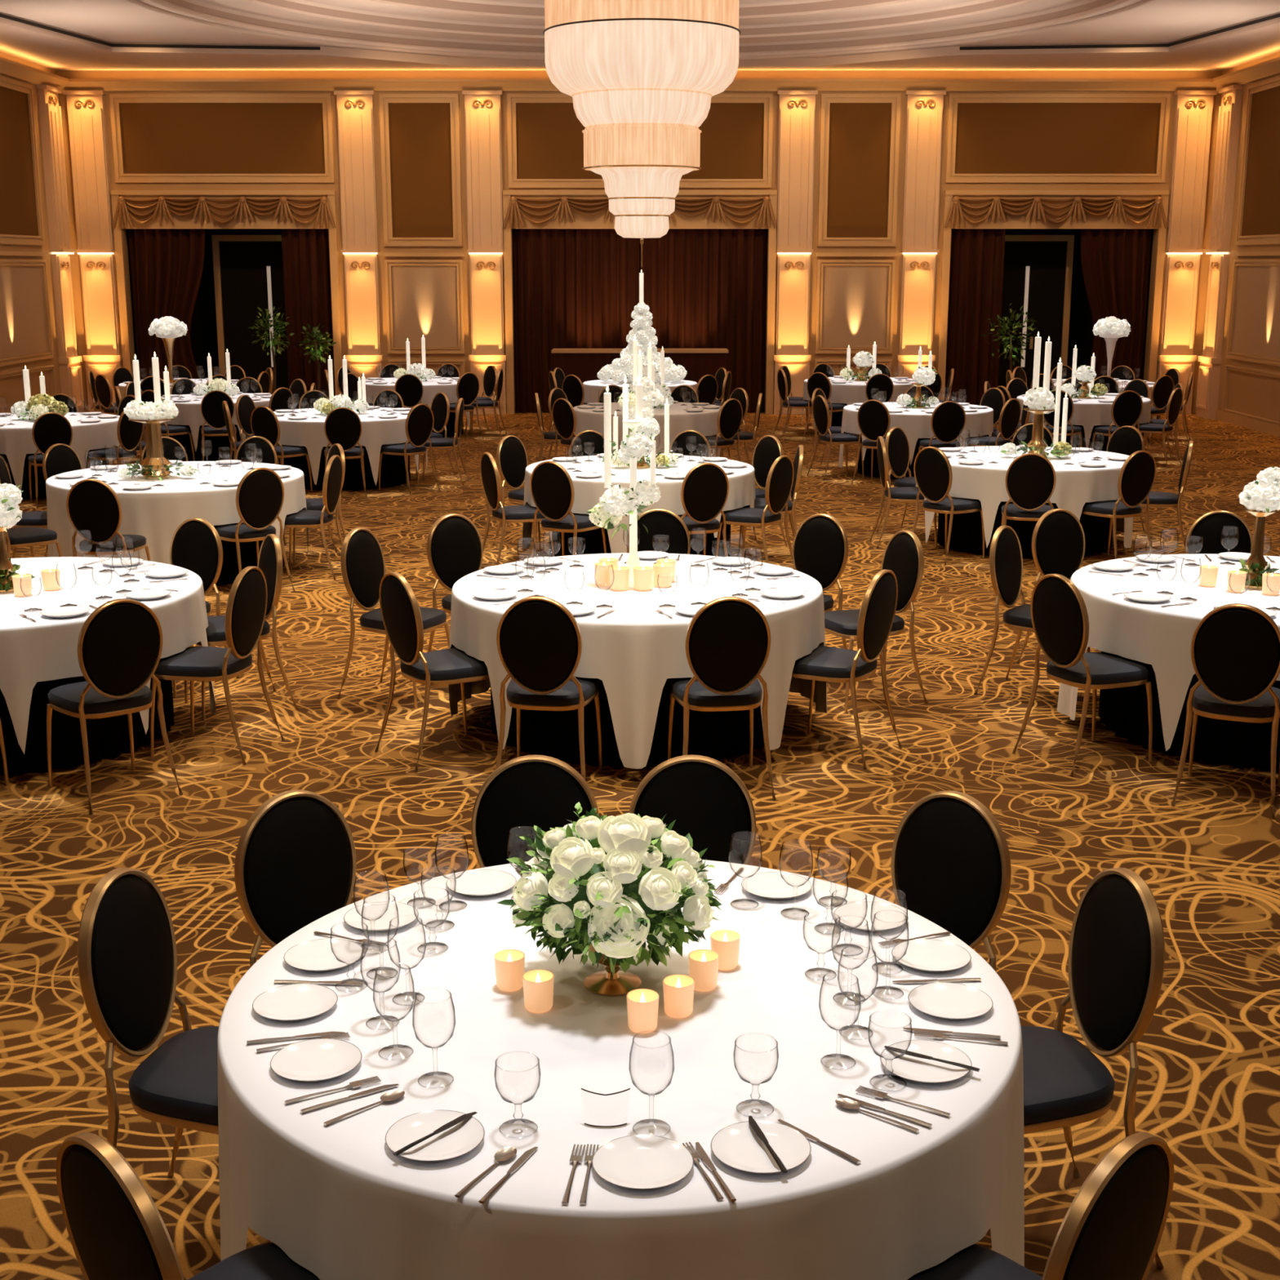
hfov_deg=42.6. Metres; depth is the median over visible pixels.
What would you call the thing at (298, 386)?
banquet chair
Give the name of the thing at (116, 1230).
banquet chair
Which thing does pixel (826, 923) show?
water goblet
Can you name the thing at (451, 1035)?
wine glass
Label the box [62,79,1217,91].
crown molding
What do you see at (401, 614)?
banquet chair
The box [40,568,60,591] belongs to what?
votive candle
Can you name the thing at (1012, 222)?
door frame
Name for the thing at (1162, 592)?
water goblet
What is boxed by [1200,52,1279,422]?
wall
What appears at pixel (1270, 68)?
crown molding
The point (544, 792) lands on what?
banquet chair
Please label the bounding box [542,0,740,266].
chandelier
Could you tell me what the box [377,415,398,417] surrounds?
plate
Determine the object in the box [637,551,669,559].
plate
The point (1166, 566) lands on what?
wine glass
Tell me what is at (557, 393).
banquet chair
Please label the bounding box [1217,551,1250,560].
plate
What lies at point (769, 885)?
plate
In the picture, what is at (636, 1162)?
plate
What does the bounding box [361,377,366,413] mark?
candle
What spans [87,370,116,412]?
banquet chair
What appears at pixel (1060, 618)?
banquet chair
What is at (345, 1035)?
fork
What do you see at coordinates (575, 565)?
water goblet
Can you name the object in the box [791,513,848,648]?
banquet chair
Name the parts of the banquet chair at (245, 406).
leg, frame, backrest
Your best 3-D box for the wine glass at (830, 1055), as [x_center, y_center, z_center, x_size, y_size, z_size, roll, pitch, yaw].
[0.410,0.782,3.379,0.086,0.186,0.086,0,13,0]
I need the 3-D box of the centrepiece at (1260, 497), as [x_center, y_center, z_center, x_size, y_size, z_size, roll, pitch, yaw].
[3.159,-0.784,8.312,0.256,1.045,0.263,4,13,15]
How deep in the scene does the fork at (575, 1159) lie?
3.00 m
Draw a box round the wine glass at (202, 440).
[200,440,212,466]
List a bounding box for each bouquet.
[148,315,187,383]
[1092,315,1130,376]
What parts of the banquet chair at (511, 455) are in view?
leg, frame, backrest, seat, seat rail, leg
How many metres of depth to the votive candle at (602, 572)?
8.42 m
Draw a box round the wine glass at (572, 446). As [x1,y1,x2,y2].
[571,445,582,471]
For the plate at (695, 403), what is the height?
0.018 m
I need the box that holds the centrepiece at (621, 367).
[597,270,687,383]
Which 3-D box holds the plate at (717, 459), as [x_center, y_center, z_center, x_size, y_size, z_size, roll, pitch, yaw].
[0.631,-1.522,13.850,0.224,0.018,0.224,-9,16,-34]
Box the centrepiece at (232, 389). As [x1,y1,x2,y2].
[191,349,239,397]
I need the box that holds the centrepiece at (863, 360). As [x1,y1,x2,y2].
[839,342,881,381]
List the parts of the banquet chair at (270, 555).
leg, leg, seat rail, seat, backrest, leg, frame, leg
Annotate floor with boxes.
[0,411,1279,1279]
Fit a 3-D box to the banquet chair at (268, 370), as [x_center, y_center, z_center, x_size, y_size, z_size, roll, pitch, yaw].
[-5.500,-3.415,23.503,0.521,0.941,0.440,-7,14,-27]
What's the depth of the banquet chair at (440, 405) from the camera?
18.90 m
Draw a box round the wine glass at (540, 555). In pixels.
[526,555,546,596]
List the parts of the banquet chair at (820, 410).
leg, backrest, frame, leg, seat rail, seat, leg, leg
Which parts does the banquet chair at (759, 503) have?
leg, leg, seat, seat rail, leg, leg, backrest, frame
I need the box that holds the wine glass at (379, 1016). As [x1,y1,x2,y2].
[360,937,400,1029]
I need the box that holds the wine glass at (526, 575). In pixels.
[517,537,535,577]
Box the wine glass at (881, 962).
[870,888,907,973]
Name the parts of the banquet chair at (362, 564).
leg, frame, backrest, leg, seat, seat rail, leg, leg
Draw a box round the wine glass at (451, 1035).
[412,988,455,1088]
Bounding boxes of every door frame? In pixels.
[110,190,342,395]
[502,190,777,413]
[937,190,1169,400]
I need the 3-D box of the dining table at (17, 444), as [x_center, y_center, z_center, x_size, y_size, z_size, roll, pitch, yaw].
[-6.437,-1.977,17.600,1.851,0.760,1.854,0,13,0]
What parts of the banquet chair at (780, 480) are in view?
leg, leg, seat, seat rail, leg, frame, backrest, leg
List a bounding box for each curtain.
[128,228,204,381]
[280,228,335,395]
[513,228,639,413]
[640,228,766,413]
[944,228,1005,405]
[1080,228,1151,379]
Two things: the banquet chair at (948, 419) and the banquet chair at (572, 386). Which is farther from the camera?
the banquet chair at (572, 386)
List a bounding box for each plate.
[0,413,13,416]
[40,606,89,617]
[53,473,84,478]
[79,419,101,422]
[81,412,102,414]
[89,465,118,470]
[97,415,118,417]
[101,557,143,566]
[121,484,153,490]
[124,589,170,599]
[144,568,187,577]
[161,394,179,396]
[169,460,182,464]
[172,399,191,401]
[212,480,239,486]
[214,459,240,464]
[252,983,337,1021]
[253,392,270,395]
[260,395,271,397]
[263,465,291,470]
[270,1038,362,1081]
[275,408,294,412]
[275,413,285,416]
[276,472,290,478]
[283,937,363,971]
[287,416,308,419]
[343,901,418,931]
[366,377,382,379]
[368,405,380,408]
[372,382,388,383]
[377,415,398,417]
[385,1110,484,1161]
[391,408,411,410]
[399,411,408,414]
[436,381,452,383]
[445,869,516,896]
[472,589,517,600]
[483,564,524,574]
[523,556,564,565]
[551,457,577,461]
[563,604,595,616]
[574,472,603,478]
[577,405,595,408]
[586,402,604,405]
[591,408,604,412]
[591,1134,693,1189]
[596,453,613,457]
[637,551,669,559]
[659,453,683,457]
[662,473,686,479]
[674,604,704,616]
[684,408,703,412]
[691,402,709,405]
[701,405,720,408]
[702,457,728,461]
[710,1120,811,1173]
[711,556,751,565]
[720,462,747,467]
[723,469,734,474]
[741,871,812,899]
[752,565,794,575]
[760,588,804,599]
[831,381,846,383]
[833,901,908,931]
[880,1040,972,1083]
[888,409,903,413]
[891,938,971,972]
[893,377,908,378]
[893,381,910,382]
[907,982,993,1019]
[938,447,962,451]
[957,402,969,405]
[957,460,984,464]
[964,408,978,412]
[968,405,988,408]
[1071,447,1093,451]
[1079,462,1106,466]
[1091,562,1134,571]
[1097,400,1114,402]
[1105,393,1118,395]
[1106,456,1128,461]
[1124,591,1171,603]
[1135,554,1177,563]
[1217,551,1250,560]
[1257,607,1276,617]
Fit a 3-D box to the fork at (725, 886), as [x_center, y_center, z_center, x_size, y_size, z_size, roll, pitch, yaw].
[0.241,0.642,4.396,0.022,0.006,0.195,5,14,22]
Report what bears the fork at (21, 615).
on the dining table at (37, 658)
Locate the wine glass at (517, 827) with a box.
[506,826,520,899]
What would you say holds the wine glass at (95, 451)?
on the dining table at (154, 513)
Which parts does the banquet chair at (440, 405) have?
leg, seat, backrest, frame, leg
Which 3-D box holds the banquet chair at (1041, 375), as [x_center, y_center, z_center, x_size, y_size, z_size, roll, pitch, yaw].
[5.606,-3.168,22.421,0.521,0.941,0.440,-10,16,-38]
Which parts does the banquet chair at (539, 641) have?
leg, leg, backrest, frame, seat, seat rail, leg, leg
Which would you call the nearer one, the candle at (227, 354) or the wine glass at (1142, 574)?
the wine glass at (1142, 574)
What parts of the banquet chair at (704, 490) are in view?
seat, seat rail, leg, backrest, frame, leg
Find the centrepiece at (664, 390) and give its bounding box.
[627,343,674,408]
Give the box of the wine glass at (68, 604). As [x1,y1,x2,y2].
[55,563,77,606]
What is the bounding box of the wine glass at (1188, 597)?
[1180,557,1200,600]
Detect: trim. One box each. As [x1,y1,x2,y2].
[0,12,1279,71]
[0,13,1279,49]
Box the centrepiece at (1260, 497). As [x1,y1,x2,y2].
[1231,466,1279,589]
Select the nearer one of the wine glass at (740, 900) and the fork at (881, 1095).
the fork at (881, 1095)
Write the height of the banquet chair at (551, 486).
0.941 m
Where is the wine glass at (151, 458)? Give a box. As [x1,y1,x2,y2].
[150,457,164,486]
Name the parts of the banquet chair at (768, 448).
seat, backrest, frame, leg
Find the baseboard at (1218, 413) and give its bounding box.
[1195,407,1222,420]
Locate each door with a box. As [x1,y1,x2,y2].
[211,235,288,390]
[998,235,1074,390]
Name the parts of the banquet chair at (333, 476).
leg, seat rail, seat, leg, frame, backrest, leg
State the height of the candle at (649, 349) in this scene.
0.349 m
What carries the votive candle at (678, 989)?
on the dining table at (334, 1197)
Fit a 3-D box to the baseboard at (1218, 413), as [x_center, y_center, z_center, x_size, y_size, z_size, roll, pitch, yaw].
[9.085,-0.317,11.723,0.030,0.140,31.000,0,13,0]
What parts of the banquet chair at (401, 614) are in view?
leg, backrest, frame, leg, seat, seat rail, leg, leg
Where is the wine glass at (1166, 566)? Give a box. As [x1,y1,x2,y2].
[1160,528,1177,568]
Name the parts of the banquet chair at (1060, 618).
leg, backrest, frame, leg, leg, seat rail, seat, leg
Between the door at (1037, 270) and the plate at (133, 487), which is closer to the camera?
the plate at (133, 487)
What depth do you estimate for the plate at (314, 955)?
3.92 m
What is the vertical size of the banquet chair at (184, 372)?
0.941 m
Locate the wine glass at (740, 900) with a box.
[728,832,762,907]
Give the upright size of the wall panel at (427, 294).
2.560 m
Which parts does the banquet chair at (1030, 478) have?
leg, seat rail, seat, backrest, leg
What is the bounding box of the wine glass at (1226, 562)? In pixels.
[1220,525,1239,564]
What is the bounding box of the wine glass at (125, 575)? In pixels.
[115,536,134,577]
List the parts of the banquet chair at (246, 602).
leg, leg, seat, seat rail, leg, frame, backrest, leg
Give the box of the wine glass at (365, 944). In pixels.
[353,871,390,951]
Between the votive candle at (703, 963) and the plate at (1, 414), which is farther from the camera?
the plate at (1, 414)
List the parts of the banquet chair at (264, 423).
backrest, frame, leg, seat, seat rail, leg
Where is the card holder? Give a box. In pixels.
[581,1088,630,1127]
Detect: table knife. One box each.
[83,559,106,564]
[142,588,178,591]
[246,1031,345,1044]
[273,979,362,985]
[300,1084,399,1113]
[392,1111,477,1155]
[476,574,510,578]
[478,1146,537,1204]
[493,601,515,604]
[511,564,533,569]
[595,609,615,618]
[693,557,715,562]
[695,1142,736,1201]
[748,1115,787,1173]
[777,1119,861,1164]
[837,1093,932,1128]
[884,1045,979,1071]
[892,977,981,983]
[902,1027,1000,1039]
[1088,570,1125,576]
[1123,560,1149,566]
[1160,602,1192,607]
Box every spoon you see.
[323,1089,404,1125]
[454,1146,516,1198]
[835,1097,919,1132]
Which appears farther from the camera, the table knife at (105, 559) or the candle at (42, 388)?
the candle at (42, 388)
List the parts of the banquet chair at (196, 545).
leg, backrest, frame, seat, leg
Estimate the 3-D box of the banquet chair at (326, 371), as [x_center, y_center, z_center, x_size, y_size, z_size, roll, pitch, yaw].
[-4.188,-3.345,23.194,0.521,0.941,0.440,-3,13,-13]
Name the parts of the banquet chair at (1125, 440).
backrest, frame, leg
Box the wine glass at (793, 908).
[778,840,813,918]
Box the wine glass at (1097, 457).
[1092,433,1104,458]
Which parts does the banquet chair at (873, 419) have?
leg, seat rail, leg, backrest, seat, frame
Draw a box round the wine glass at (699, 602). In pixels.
[689,562,709,604]
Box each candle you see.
[12,573,31,596]
[22,368,32,418]
[39,375,45,394]
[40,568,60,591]
[132,360,141,403]
[151,357,160,402]
[163,370,170,402]
[207,356,212,382]
[225,351,231,397]
[328,359,333,403]
[342,359,348,398]
[357,381,362,413]
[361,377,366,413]
[405,341,410,369]
[421,337,426,380]
[493,949,524,991]
[522,968,554,1013]
[594,561,613,586]
[598,556,618,566]
[604,392,611,488]
[609,565,629,591]
[613,416,617,465]
[622,383,628,440]
[626,988,658,1033]
[632,339,637,390]
[633,565,653,591]
[635,384,642,420]
[637,354,642,377]
[639,272,643,303]
[647,346,652,380]
[649,440,655,484]
[652,364,654,384]
[653,563,672,587]
[656,558,675,582]
[660,349,664,384]
[662,973,694,1017]
[664,404,669,455]
[688,949,719,991]
[710,929,740,970]
[845,347,850,380]
[872,344,876,368]
[918,349,922,366]
[928,354,932,368]
[1032,336,1041,390]
[1043,341,1051,391]
[1052,361,1062,457]
[1060,397,1068,456]
[1071,347,1077,397]
[1088,355,1095,397]
[1199,564,1218,586]
[1226,570,1246,592]
[1262,573,1279,595]
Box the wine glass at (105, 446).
[104,445,116,471]
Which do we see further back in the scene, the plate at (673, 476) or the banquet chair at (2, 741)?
the plate at (673, 476)
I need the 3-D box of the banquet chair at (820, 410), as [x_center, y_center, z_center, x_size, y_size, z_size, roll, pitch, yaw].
[2.235,-2.318,18.698,0.521,0.941,0.440,-5,14,-19]
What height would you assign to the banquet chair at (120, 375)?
0.941 m
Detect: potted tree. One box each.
[248,306,293,394]
[295,323,337,399]
[981,303,1036,371]
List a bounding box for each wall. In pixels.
[0,52,79,413]
[57,71,1222,413]
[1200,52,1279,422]
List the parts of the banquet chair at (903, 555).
leg, seat, seat rail, leg, backrest, frame, leg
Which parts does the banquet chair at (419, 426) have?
leg, seat rail, seat, leg, leg, frame, backrest, leg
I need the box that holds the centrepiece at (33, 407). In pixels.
[10,366,68,420]
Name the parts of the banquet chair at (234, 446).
backrest, frame, leg, leg, seat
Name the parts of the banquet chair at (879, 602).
leg, seat rail, seat, leg, frame, backrest, leg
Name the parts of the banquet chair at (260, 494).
leg, seat, seat rail, leg, frame, backrest, leg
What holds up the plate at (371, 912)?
on the dining table at (334, 1197)
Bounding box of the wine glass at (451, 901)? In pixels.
[435,833,468,909]
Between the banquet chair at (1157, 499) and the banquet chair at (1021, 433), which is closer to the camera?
the banquet chair at (1157, 499)
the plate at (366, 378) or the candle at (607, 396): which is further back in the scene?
the plate at (366, 378)
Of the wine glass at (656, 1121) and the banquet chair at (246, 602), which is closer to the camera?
the wine glass at (656, 1121)
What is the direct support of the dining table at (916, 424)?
on the floor
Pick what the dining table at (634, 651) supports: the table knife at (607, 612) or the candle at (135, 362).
the table knife at (607, 612)
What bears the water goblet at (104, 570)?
on the dining table at (37, 658)
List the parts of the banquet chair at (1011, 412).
seat rail, seat, leg, frame, backrest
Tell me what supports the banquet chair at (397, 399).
on the floor
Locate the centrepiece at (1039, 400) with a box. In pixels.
[1000,332,1071,458]
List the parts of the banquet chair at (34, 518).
backrest, frame, leg, seat rail, seat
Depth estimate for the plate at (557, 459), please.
13.90 m
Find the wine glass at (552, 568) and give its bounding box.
[542,531,560,570]
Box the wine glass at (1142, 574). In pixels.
[1133,535,1151,576]
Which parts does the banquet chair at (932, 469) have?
leg, backrest, frame, leg, leg, seat, seat rail, leg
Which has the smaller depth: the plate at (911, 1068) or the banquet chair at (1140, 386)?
the plate at (911, 1068)
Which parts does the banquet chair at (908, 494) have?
leg, backrest, frame, leg, seat, seat rail, leg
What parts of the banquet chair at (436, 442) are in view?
leg, leg, seat, seat rail, leg, backrest, frame, leg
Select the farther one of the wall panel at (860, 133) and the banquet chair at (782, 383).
the wall panel at (860, 133)
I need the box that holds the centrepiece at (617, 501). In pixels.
[585,376,660,586]
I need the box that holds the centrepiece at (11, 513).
[0,482,35,592]
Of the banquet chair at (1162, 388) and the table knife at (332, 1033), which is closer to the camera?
the table knife at (332, 1033)
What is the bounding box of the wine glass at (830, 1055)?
[818,972,861,1069]
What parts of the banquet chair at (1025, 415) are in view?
seat, backrest, frame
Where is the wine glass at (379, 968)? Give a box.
[361,893,399,979]
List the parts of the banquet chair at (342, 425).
leg, frame, backrest, seat, seat rail, leg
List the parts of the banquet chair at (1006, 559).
leg, frame, backrest, leg, seat, seat rail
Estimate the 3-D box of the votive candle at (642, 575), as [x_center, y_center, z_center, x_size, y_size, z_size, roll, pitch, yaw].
[0.016,-0.317,8.338,0.103,0.123,0.103,0,13,0]
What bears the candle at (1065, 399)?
on the centrepiece at (1039, 400)
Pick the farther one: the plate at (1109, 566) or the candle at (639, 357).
the candle at (639, 357)
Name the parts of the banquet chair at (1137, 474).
leg, seat rail, seat, leg, frame, backrest, leg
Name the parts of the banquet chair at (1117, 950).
leg, seat, seat rail, backrest, frame, leg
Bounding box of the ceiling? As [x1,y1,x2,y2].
[0,0,1279,57]
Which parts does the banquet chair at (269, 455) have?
backrest, frame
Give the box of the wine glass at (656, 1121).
[628,1031,674,1136]
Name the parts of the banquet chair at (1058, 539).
leg, frame, backrest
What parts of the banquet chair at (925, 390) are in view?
frame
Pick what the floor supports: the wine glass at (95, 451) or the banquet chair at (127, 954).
the banquet chair at (127, 954)
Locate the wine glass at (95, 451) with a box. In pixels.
[84,451,97,478]
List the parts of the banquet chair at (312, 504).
leg, seat, leg, backrest, frame, leg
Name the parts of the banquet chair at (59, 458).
frame, backrest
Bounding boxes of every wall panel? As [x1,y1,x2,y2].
[0,75,44,245]
[0,251,56,395]
[109,93,334,182]
[378,93,462,246]
[382,253,466,413]
[506,93,773,187]
[812,253,897,413]
[817,93,901,246]
[945,93,1170,182]
[1220,251,1279,436]
[1235,75,1279,245]
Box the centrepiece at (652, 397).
[601,335,678,467]
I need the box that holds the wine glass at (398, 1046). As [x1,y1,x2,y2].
[373,963,414,1059]
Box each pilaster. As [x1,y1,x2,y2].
[36,84,84,413]
[62,90,122,413]
[333,90,383,379]
[462,90,506,414]
[773,90,817,414]
[896,90,946,378]
[1156,90,1217,414]
[1195,84,1243,418]
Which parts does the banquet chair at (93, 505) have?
leg, backrest, frame, seat, seat rail, leg, leg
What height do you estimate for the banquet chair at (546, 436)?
0.941 m
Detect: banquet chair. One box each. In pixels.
[0,454,10,475]
[0,455,47,558]
[0,719,8,786]
[4,526,62,558]
[27,412,72,507]
[42,443,82,557]
[46,598,182,814]
[51,393,78,412]
[56,1132,319,1279]
[66,478,150,560]
[77,867,271,1242]
[86,410,143,468]
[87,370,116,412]
[94,374,117,414]
[111,367,133,402]
[111,395,135,448]
[114,386,145,430]
[116,400,161,464]
[124,381,164,441]
[140,375,164,441]
[141,389,195,461]
[141,436,187,461]
[150,566,284,764]
[167,364,191,378]
[169,517,238,697]
[170,377,196,395]
[184,533,297,720]
[200,390,236,461]
[205,374,226,386]
[213,467,295,591]
[222,400,242,459]
[223,364,245,379]
[234,789,355,968]
[235,377,262,393]
[235,394,278,444]
[235,435,286,544]
[246,387,294,436]
[250,405,312,492]
[257,371,270,393]
[265,367,273,394]
[277,378,306,445]
[284,454,343,580]
[293,443,346,564]
[298,390,329,408]
[310,382,315,390]
[324,369,329,399]
[324,407,367,497]
[336,365,351,395]
[337,527,449,708]
[342,373,373,407]
[373,389,404,408]
[374,571,506,773]
[378,404,439,494]
[379,363,399,377]
[394,373,423,408]
[416,392,455,478]
[417,398,469,485]
[426,513,483,652]
[435,363,464,426]
[449,372,484,439]
[465,368,506,436]
[470,365,502,432]
[471,755,599,867]
[480,452,554,565]
[492,435,541,551]
[495,595,602,779]
[529,461,606,557]
[534,392,575,462]
[547,387,568,459]
[548,371,585,431]
[551,367,586,431]
[551,398,576,457]
[559,374,584,444]
[568,430,604,457]
[597,384,622,403]
[626,508,690,554]
[628,755,755,865]
[667,596,776,799]
[669,430,711,457]
[671,384,698,403]
[679,462,728,556]
[695,374,718,404]
[705,398,742,462]
[711,387,751,465]
[712,371,731,406]
[714,367,726,403]
[715,455,794,563]
[719,393,762,457]
[738,444,804,557]
[739,435,787,551]
[772,569,902,768]
[773,368,812,437]
[774,365,808,431]
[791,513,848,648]
[802,372,845,439]
[805,388,858,471]
[806,395,863,480]
[808,363,834,424]
[824,529,928,712]
[851,400,905,484]
[865,373,893,402]
[866,363,891,377]
[869,435,937,548]
[876,426,915,532]
[890,790,1011,971]
[905,385,933,400]
[907,1132,1173,1279]
[911,446,985,564]
[918,400,965,452]
[925,364,937,372]
[925,372,942,398]
[938,368,954,402]
[965,398,1021,446]
[973,525,1089,694]
[977,387,1005,436]
[984,381,1021,426]
[984,404,1030,441]
[995,386,1031,442]
[1000,453,1055,525]
[1006,369,1013,385]
[1006,377,1029,422]
[1011,422,1053,446]
[1012,366,1026,385]
[1012,573,1152,776]
[1017,508,1084,663]
[1021,867,1164,1269]
[1031,373,1054,391]
[1043,389,1081,447]
[1050,364,1071,378]
[1061,377,1088,392]
[1081,450,1155,559]
[1088,375,1119,393]
[1091,390,1142,448]
[1106,426,1144,530]
[1110,365,1134,380]
[1123,378,1150,452]
[1123,440,1193,553]
[1134,387,1182,467]
[1136,383,1183,461]
[1144,375,1174,446]
[1148,368,1180,436]
[1150,372,1193,442]
[1171,603,1279,818]
[1185,510,1253,554]
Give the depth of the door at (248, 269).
27.32 m
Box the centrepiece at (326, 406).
[313,355,368,414]
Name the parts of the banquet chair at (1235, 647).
leg, leg, frame, seat, seat rail, backrest, leg, leg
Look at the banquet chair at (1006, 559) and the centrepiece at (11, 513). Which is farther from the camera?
the banquet chair at (1006, 559)
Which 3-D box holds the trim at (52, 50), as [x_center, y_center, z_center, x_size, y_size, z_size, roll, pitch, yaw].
[0.000,-5.508,10.590,18.200,0.125,30.900,0,13,0]
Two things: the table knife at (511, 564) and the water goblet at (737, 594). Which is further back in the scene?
the table knife at (511, 564)
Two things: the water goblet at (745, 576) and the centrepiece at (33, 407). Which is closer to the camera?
the water goblet at (745, 576)
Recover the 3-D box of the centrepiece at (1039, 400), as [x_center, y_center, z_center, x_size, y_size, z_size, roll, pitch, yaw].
[3.373,-2.069,13.896,0.595,1.065,0.480,4,14,18]
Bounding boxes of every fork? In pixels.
[18,613,36,622]
[127,564,155,569]
[148,578,187,582]
[256,1032,350,1052]
[284,1075,381,1104]
[313,931,385,946]
[560,557,582,562]
[561,1144,586,1204]
[579,1144,599,1204]
[654,609,673,618]
[682,1142,724,1199]
[713,866,743,893]
[740,564,763,569]
[746,598,785,603]
[767,576,799,579]
[855,1085,951,1116]
[878,931,951,946]
[914,1031,1008,1044]
[1111,590,1143,595]
[1168,555,1195,561]
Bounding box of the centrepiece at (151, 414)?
[117,351,198,480]
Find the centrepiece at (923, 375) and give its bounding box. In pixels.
[896,346,939,408]
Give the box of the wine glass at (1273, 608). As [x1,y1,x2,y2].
[1265,566,1279,609]
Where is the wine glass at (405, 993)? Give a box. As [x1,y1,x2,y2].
[386,915,426,1004]
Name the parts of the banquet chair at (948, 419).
leg, seat, frame, backrest, leg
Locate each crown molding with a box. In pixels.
[0,57,68,90]
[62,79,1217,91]
[1211,57,1279,90]
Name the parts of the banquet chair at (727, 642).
leg, leg, seat rail, seat, frame, backrest, leg, leg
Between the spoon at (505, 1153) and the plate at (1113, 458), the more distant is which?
the plate at (1113, 458)
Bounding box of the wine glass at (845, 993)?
[831,915,870,1004]
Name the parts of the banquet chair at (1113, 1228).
seat, frame, backrest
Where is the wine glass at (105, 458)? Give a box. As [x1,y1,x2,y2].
[105,457,119,484]
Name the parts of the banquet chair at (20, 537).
leg, seat, leg, seat rail, leg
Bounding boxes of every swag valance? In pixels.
[112,195,336,228]
[502,195,777,228]
[943,195,1167,228]
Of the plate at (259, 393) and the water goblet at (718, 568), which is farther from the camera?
the plate at (259, 393)
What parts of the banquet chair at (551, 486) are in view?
leg, backrest, frame, leg, seat, seat rail, leg, leg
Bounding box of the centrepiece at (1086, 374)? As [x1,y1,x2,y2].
[1061,345,1107,398]
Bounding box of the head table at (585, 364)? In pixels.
[551,348,728,401]
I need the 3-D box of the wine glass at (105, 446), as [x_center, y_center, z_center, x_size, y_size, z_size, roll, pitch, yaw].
[-4.214,-1.445,13.092,0.095,0.206,0.095,0,13,0]
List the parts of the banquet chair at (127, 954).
leg, frame, backrest, seat, seat rail, leg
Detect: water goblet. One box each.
[20,577,42,611]
[88,455,102,475]
[91,565,112,599]
[95,542,114,572]
[120,551,139,582]
[197,462,210,484]
[329,921,368,991]
[403,846,437,907]
[413,888,449,951]
[420,867,456,930]
[493,1051,540,1137]
[515,560,534,591]
[533,543,551,573]
[564,449,577,469]
[564,571,584,604]
[568,537,585,567]
[652,535,669,564]
[657,574,677,606]
[711,541,729,570]
[730,564,750,595]
[733,1033,778,1116]
[737,547,756,578]
[803,912,840,980]
[812,871,848,933]
[817,845,851,906]
[831,888,867,955]
[867,1010,911,1090]
[1063,444,1075,464]
[1090,441,1102,460]
[1145,542,1164,571]
[1156,561,1177,594]
[1184,536,1203,565]
[1229,573,1250,603]
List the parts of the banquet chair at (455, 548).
leg, seat, seat rail, frame, backrest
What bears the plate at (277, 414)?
on the dining table at (377, 432)
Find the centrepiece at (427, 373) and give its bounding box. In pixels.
[393,334,435,381]
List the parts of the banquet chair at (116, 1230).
backrest, frame, seat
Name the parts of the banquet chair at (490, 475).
leg, backrest, frame, leg, seat rail, seat, leg, leg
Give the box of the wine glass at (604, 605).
[594,564,613,607]
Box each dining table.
[0,412,124,499]
[0,556,216,775]
[45,461,308,585]
[118,378,237,439]
[160,393,271,461]
[217,859,1024,1279]
[273,407,427,490]
[360,377,476,437]
[448,552,826,768]
[522,454,755,556]
[573,402,722,457]
[582,379,697,403]
[801,376,915,434]
[838,401,993,479]
[915,445,1133,559]
[1016,394,1151,451]
[1053,378,1159,435]
[1057,553,1279,770]
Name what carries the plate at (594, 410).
on the dining table at (705, 422)
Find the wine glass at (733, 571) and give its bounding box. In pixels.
[726,533,744,573]
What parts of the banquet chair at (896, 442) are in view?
leg, frame, backrest, seat, leg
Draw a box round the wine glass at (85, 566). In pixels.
[74,529,93,568]
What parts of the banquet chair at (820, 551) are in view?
backrest, frame, seat, seat rail, leg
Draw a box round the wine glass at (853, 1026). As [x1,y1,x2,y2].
[837,946,878,1039]
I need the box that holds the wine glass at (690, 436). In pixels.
[685,435,697,461]
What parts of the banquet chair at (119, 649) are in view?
leg, leg, seat, seat rail, frame, backrest, leg, leg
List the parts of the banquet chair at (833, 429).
leg, frame, backrest, leg, seat, leg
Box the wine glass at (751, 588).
[743,549,762,590]
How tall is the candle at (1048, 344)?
0.429 m
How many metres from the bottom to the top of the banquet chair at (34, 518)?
0.941 m
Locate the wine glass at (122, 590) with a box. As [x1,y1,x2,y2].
[111,551,132,592]
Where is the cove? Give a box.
[125,0,1154,59]
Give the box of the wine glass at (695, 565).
[689,528,706,567]
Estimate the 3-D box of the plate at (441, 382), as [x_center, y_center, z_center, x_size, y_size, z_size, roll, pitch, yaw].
[-2.722,-3.583,22.879,0.224,0.018,0.224,-12,18,-42]
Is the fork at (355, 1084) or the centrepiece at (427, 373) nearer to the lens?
the fork at (355, 1084)
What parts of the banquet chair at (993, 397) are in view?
backrest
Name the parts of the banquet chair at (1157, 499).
seat rail, seat, leg, backrest, frame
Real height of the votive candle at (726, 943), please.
0.084 m
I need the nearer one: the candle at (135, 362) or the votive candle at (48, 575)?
the votive candle at (48, 575)
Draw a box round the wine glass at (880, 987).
[870,911,908,999]
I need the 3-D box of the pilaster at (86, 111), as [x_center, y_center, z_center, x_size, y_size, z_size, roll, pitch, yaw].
[-8.680,-6.124,26.194,0.620,5.020,0.200,0,13,0]

